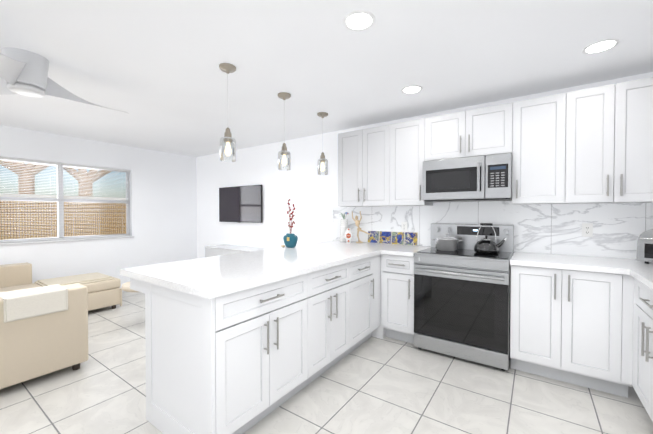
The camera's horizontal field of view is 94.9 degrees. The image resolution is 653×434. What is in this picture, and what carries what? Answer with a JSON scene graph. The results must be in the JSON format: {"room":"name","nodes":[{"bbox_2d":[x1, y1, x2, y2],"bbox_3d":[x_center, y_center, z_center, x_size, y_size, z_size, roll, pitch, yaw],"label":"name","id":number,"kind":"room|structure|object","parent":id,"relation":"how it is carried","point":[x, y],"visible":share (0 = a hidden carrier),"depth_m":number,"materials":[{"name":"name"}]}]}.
{"room":"kitchen","nodes":[
{"label":"kitchen","id":0,"kind":"room"},
{"bbox_2d":[0,125,196,286],"bbox_3d":[-4.395,0.034,3.544,0.200,2.395,6.050,1,1,35],"label":"wall","id":1,"kind":"structure","parent":0,"point":[163,205],"depth_m":4.96,"materials":[{"name":"paint"}]},
{"bbox_2d":[0,159,133,244],"bbox_3d":[-3.829,-0.223,4.325,0.230,1.125,1.825,1,1,35],"label":"window","id":2,"kind":"structure","parent":1,"relation":"in","point":[58,230],"depth_m":4.33,"materials":[{"name":"silver metal"}]},
{"bbox_2d":[0,156,130,242],"bbox_3d":[-3.791,-0.235,4.298,0.054,1.093,1.761,1,1,35],"label":"window blinds","id":3,"kind":"object","parent":2,"relation":"attached to","point":[50,173],"visible":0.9,"depth_m":4.29,"materials":[{"name":"white plastic"}]},
{"bbox_2d":[0,291,652,433],"bbox_3d":[-1.565,1.320,1.589,7.200,0.120,6.550,1,1,35],"label":"floor","id":4,"kind":"structure","parent":0,"point":[375,385],"depth_m":2.08,"materials":[{"name":"tile"}]},
{"bbox_2d":[0,262,121,388],"bbox_3d":[-3.005,0.830,3.084,2.419,0.816,1.867,1,1,35],"label":"sofa","id":5,"kind":"object","parent":4,"relation":"on","point":[43,330],"visible":0.92,"depth_m":2.30,"materials":[{"name":"fabric"}]},
{"bbox_2d":[35,272,114,286],"bbox_3d":[-3.269,0.809,3.910,0.580,0.034,0.680,1,1,35],"label":"cushion","id":6,"kind":"object","parent":5,"relation":"on","point":[84,278],"visible":0.81,"depth_m":3.84,"materials":[{"name":"beige fabric"}]},
{"bbox_2d":[122,282,137,291],"bbox_3d":[-1.963,0.990,3.449,0.633,0.487,0.593,1,1,35],"label":"side table","id":7,"kind":"object","parent":4,"relation":"on","point":[126,286],"visible":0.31,"depth_m":3.24,"materials":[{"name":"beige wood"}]},
{"bbox_2d":[142,273,309,433],"bbox_3d":[-0.626,0.817,1.970,0.686,0.876,0.752,1,1,35],"label":"base cabinet","id":8,"kind":"object","parent":4,"relation":"on","point":[241,362],"depth_m":1.68,"materials":[{"name":"white wood"}]},
{"bbox_2d":[120,240,430,298],"bbox_3d":[-0.096,0.349,2.661,1.326,0.038,2.563,1,1,35],"label":"countertop","id":9,"kind":"structure","parent":8,"relation":"on","point":[212,277],"depth_m":2.08,"materials":[{"name":"stone"}]},
{"bbox_2d":[283,199,297,247],"bbox_3d":[-0.383,0.050,3.224,0.186,0.545,0.098,1,1,35],"label":"vase","id":10,"kind":"object","parent":9,"relation":"on","point":[290,238],"visible":1,"depth_m":3.21,"materials":[{"name":"teal ceramic"}]},
{"bbox_2d":[339,212,347,241],"bbox_3d":[0.230,0.120,3.892,0.149,0.384,0.120,1,1,35],"label":"vase","id":11,"kind":"object","parent":9,"relation":"on","point":[343,224],"visible":0.75,"depth_m":3.85,"materials":[{"name":"white ceramic"}]},
{"bbox_2d":[343,228,354,242],"bbox_3d":[0.274,0.222,3.728,0.141,0.185,0.117,1,1,35],"label":"vase","id":12,"kind":"object","parent":9,"relation":"on","point":[349,236],"visible":1,"depth_m":3.70,"materials":[{"name":"white ceramic"}]},
{"bbox_2d":[352,211,370,242],"bbox_3d":[0.436,0.116,3.754,0.279,0.397,0.090,1,1,35],"label":"mannequin","id":13,"kind":"object","parent":9,"relation":"on","point":[357,223],"visible":1,"depth_m":3.77},
{"bbox_2d":[367,231,378,242],"bbox_3d":[0.583,0.240,3.728,0.150,0.150,0.030,1,1,35],"label":"tile","id":14,"kind":"structure","parent":9,"relation":"on","point":[373,237],"depth_m":3.72,"materials":[{"name":"multicoloured tile"}]},
{"bbox_2d":[379,231,391,243],"bbox_3d":[0.714,0.241,3.637,0.150,0.150,0.030,1,1,35],"label":"tile","id":15,"kind":"structure","parent":9,"relation":"on","point":[385,237],"depth_m":3.63,"materials":[{"name":"multicoloured tile"}]},
{"bbox_2d":[391,232,403,244],"bbox_3d":[0.844,0.243,3.546,0.150,0.150,0.030,1,1,35],"label":"tile","id":16,"kind":"structure","parent":9,"relation":"on","point":[397,238],"depth_m":3.54,"materials":[{"name":"multicoloured tile"}]},
{"bbox_2d":[404,232,417,245],"bbox_3d":[0.975,0.244,3.455,0.150,0.150,0.030,1,1,35],"label":"tile","id":17,"kind":"structure","parent":9,"relation":"on","point":[411,238],"depth_m":3.45,"materials":[{"name":"multicoloured tile"}]},
{"bbox_2d":[205,244,270,256],"bbox_3d":[-1.110,0.855,4.699,2.090,0.720,0.414,1,1,35],"label":"sideboard","id":18,"kind":"object","parent":4,"relation":"on","point":[218,250],"visible":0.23,"depth_m":4.93,"materials":[{"name":"white"}]},
{"bbox_2d":[310,261,353,382],"bbox_3d":[-0.221,0.809,2.494,0.621,0.876,0.570,1,1,35],"label":"base cabinet","id":19,"kind":"object","parent":4,"relation":"on","point":[331,288],"depth_m":2.32,"materials":[{"name":"white wood"}]},
{"bbox_2d":[354,256,373,349],"bbox_3d":[0.067,0.803,2.907,0.621,0.876,0.437,1,1,35],"label":"base cabinet","id":20,"kind":"object","parent":4,"relation":"on","point":[363,268],"depth_m":2.77,"materials":[{"name":"white wood"}]},
{"bbox_2d":[374,254,380,329],"bbox_3d":[0.245,0.800,3.162,0.621,0.876,0.186,1,1,35],"label":"base cabinet","id":21,"kind":"object","parent":4,"relation":"on","point":[377,258],"depth_m":3.00,"materials":[{"name":"white wood"}]},
{"bbox_2d":[372,254,385,338],"bbox_3d":[0.348,0.794,3.569,0.964,0.875,0.598,1,1,35],"label":"base cabinet","id":22,"kind":"object","parent":4,"relation":"on","point":[379,332],"visible":0.04,"depth_m":3.07,"materials":[{"name":"white wood"}]},
{"bbox_2d":[382,254,414,343],"bbox_3d":[0.873,0.799,3.189,0.330,0.876,0.619,1,1,35],"label":"base cabinet","id":23,"kind":"object","parent":4,"relation":"on","point":[398,271],"depth_m":2.94,"materials":[{"name":"white wood"}]},
{"bbox_2d":[414,223,513,370],"bbox_3d":[1.291,0.656,2.821,0.764,1.172,0.685,1,1,35],"label":"range","id":24,"kind":"object","parent":4,"relation":"on","point":[462,297],"visible":0.88,"depth_m":2.60,"materials":[{"name":"silver metal"}]},
{"bbox_2d":[431,234,462,250],"bbox_3d":[1.197,0.239,2.981,0.303,0.164,0.220,1,1,35],"label":"pot","id":25,"kind":"object","parent":24,"relation":"on","point":[446,243],"visible":1,"depth_m":2.90,"materials":[{"name":"silver metal"}]},
{"bbox_2d":[474,223,506,253],"bbox_3d":[1.504,0.188,2.754,0.272,0.273,0.210,1,1,35],"label":"tea kettle","id":26,"kind":"object","parent":24,"relation":"on","point":[486,245],"visible":1,"depth_m":2.71,"materials":[{"name":"black metal"}]},
{"bbox_2d":[510,265,633,397],"bbox_3d":[1.932,0.810,2.451,0.698,0.876,0.619,1,1,35],"label":"base cabinet","id":27,"kind":"object","parent":4,"relation":"on","point":[575,327],"depth_m":2.18,"materials":[{"name":"white wood"}]},
{"bbox_2d":[510,252,623,273],"bbox_3d":[1.902,0.353,2.441,0.660,0.038,0.638,1,1,35],"label":"countertop","id":28,"kind":"structure","parent":27,"relation":"on","point":[556,261],"depth_m":2.29,"materials":[{"name":"stone"}]},
{"bbox_2d":[632,278,652,421],"bbox_3d":[2.064,0.824,1.520,0.656,0.875,0.760,1,1,35],"label":"base cabinet","id":29,"kind":"object","parent":4,"relation":"on","point":[642,372],"visible":0.98,"depth_m":1.80,"materials":[{"name":"white wood"}]},
{"bbox_2d":[608,257,652,289],"bbox_3d":[1.886,0.370,1.265,0.660,0.038,2.586,1,1,35],"label":"countertop","id":30,"kind":"structure","parent":29,"relation":"on","point":[641,271],"depth_m":1.99,"materials":[{"name":"stone"}]},
{"bbox_2d":[636,229,652,263],"bbox_3d":[2.487,0.202,2.074,0.342,0.275,0.400,0,1,-15],"label":"toaster oven","id":31,"kind":"object","parent":30,"relation":"on","point":[645,246],"visible":1,"depth_m":2.18,"materials":[{"name":"silver metal"}]},
{"bbox_2d":[0,0,652,156],"bbox_3d":[-1.565,-1.194,1.552,7.200,0.120,6.550,1,1,35],"label":"ceiling","id":32,"kind":"structure","parent":0,"point":[154,71],"depth_m":2.18,"materials":[{"name":"paint"}]},
{"bbox_2d":[0,47,128,113],"bbox_3d":[-2.061,-1.016,2.254,1.122,0.258,1.005,1,1,35],"label":"ceiling fan","id":33,"kind":"object","parent":32,"relation":"hanging from","point":[23,72],"visible":1,"depth_m":2.08,"materials":[{"name":"white plastic"}]},
{"bbox_2d":[219,63,235,161],"bbox_3d":[-0.751,-0.790,2.283,0.124,0.711,0.124,1,1,35],"label":"pendant light","id":34,"kind":"object","parent":32,"relation":"hanging from","point":[227,138],"visible":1,"depth_m":2.27,"materials":[{"name":"clear glass"}]},
{"bbox_2d":[278,92,290,170],"bbox_3d":[-0.397,-0.802,2.820,0.124,0.701,0.124,1,1,35],"label":"pendant light","id":35,"kind":"object","parent":32,"relation":"hanging from","point":[284,152],"visible":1,"depth_m":2.80,"materials":[{"name":"clear glass"}]},
{"bbox_2d":[317,112,327,174],"bbox_3d":[-0.043,-0.822,3.358,0.124,0.678,0.124,1,1,35],"label":"pendant light","id":36,"kind":"object","parent":32,"relation":"hanging from","point":[322,159],"visible":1,"depth_m":3.33,"materials":[{"name":"clear glass"}]},
{"bbox_2d":[343,10,374,30],"bbox_3d":[0.189,-1.135,1.735,0.186,0.005,0.186,1,1,35],"label":"recessed light","id":37,"kind":"object","parent":32,"relation":"in","point":[360,20],"visible":1,"depth_m":1.73,"materials":[{"name":"white plastic"}]},
{"bbox_2d":[401,85,422,93],"bbox_3d":[0.766,-1.149,2.696,0.186,0.005,0.186,1,1,35],"label":"recessed light","id":38,"kind":"object","parent":32,"relation":"in","point":[412,89],"visible":1,"depth_m":2.69,"materials":[{"name":"white plastic"}]},
{"bbox_2d":[582,39,619,53],"bbox_3d":[1.827,-1.139,2.000,0.186,0.005,0.186,1,1,35],"label":"recessed light","id":39,"kind":"object","parent":32,"relation":"in","point":[600,46],"visible":1,"depth_m":2.00,"materials":[{"name":"white plastic"}]},
{"bbox_2d":[196,72,652,358],"bbox_3d":[0.223,0.025,4.133,7.200,2.395,0.200,1,1,35],"label":"wall","id":40,"kind":"structure","parent":0,"point":[311,194],"depth_m":4.64,"materials":[{"name":"paint"}]},
{"bbox_2d":[219,185,262,222],"bbox_3d":[-1.485,-0.226,5.160,1.100,0.623,0.064,1,1,35],"label":"wall tv","id":41,"kind":"object","parent":40,"relation":"attached to","point":[239,204],"visible":1,"depth_m":5.09,"materials":[{"name":"grey metal"}]},
{"bbox_2d":[332,206,432,245],"bbox_3d":[0.635,0.088,3.718,1.340,0.452,0.010,1,1,35],"label":"backsplash","id":42,"kind":"structure","parent":40,"relation":"attached to","point":[418,220],"depth_m":3.64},
{"bbox_2d":[401,222,406,231],"bbox_3d":[0.913,0.106,3.512,0.072,0.116,0.010,1,1,35],"label":"electrical outlet","id":43,"kind":"object","parent":42,"relation":"attached to","point":[403,226],"visible":1,"depth_m":3.51,"materials":[{"name":"white plastic"}]},
{"bbox_2d":[338,118,432,206],"bbox_3d":[0.654,-0.579,3.478,1.052,0.888,0.365,1,1,35],"label":"upper cabinet","id":44,"kind":"object","parent":40,"relation":"attached to","point":[379,166],"visible":0.98,"depth_m":3.33,"materials":[{"name":"white wood"}]},
{"bbox_2d":[425,102,512,160],"bbox_3d":[1.397,-0.795,2.956,0.759,0.440,0.365,1,1,35],"label":"upper cabinet","id":45,"kind":"object","parent":40,"relation":"attached to","point":[488,130],"visible":0.94,"depth_m":2.81,"materials":[{"name":"white wood"}]},
{"bbox_2d":[422,153,511,201],"bbox_3d":[1.364,-0.361,2.914,0.756,0.396,0.461,1,1,35],"label":"over-the-range microwave","id":46,"kind":"object","parent":45,"relation":"attached to","point":[478,178],"visible":1,"depth_m":2.75,"materials":[{"name":"grey metal"}]},
{"bbox_2d":[433,201,514,251],"bbox_3d":[1.501,0.225,3.116,0.771,0.785,0.010,1,1,35],"label":"backsplash","id":47,"kind":"structure","parent":40,"relation":"attached to","point":[493,212],"depth_m":3.08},
{"bbox_2d":[512,77,652,204],"bbox_3d":[2.258,-0.562,2.359,1.339,0.888,0.365,1,1,35],"label":"upper cabinet","id":48,"kind":"object","parent":40,"relation":"attached to","point":[590,145],"visible":1,"depth_m":2.35,"materials":[{"name":"white wood"}]},
{"label":"outside","id":49,"kind":"structure","parent":0,"visible":0},
{"bbox_3d":[-15.906,1.332,17.170,34.150,0.100,70.000,1,1,35],"label":"ground","id":50,"kind":"structure","parent":49,"visible":0},
{"bbox_2d":[0,160,110,196],"bbox_3d":[-10.729,-1.877,11.795,1.184,6.492,7.356,1,1,35],"label":"arches","id":51,"kind":"object","parent":50,"relation":"on","point":[76,176],"depth_m":11.18,"materials":[{"name":"beige concrete"}]},
{"bbox_2d":[0,194,125,239],"bbox_3d":[-7.183,0.468,6.196,0.300,1.950,30.000,1,1,35],"label":"wall","id":52,"kind":"structure","parent":50,"relation":"on","point":[52,225],"depth_m":7.09,"materials":[{"name":"brown"}]},
{"bbox_3d":[1.265,0.092,-0.403,0.200,2.395,6.050,1,1,35],"label":"wall","id":53,"kind":"structure","parent":0,"visible":0},
{"bbox_2d":[515,203,652,258],"bbox_3d":[2.358,0.106,2.515,1.320,0.452,0.011,1,1,35],"label":"backsplash","id":54,"kind":"structure","parent":53,"relation":"attached to","point":[619,229],"depth_m":2.59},
{"bbox_2d":[582,223,592,236],"bbox_3d":[2.246,0.107,2.582,0.072,0.116,0.010,1,1,35],"label":"electrical outlet","id":55,"kind":"object","parent":54,"relation":"attached to","point":[587,229],"visible":1,"depth_m":2.58,"materials":[{"name":"white plastic"}]}
]}

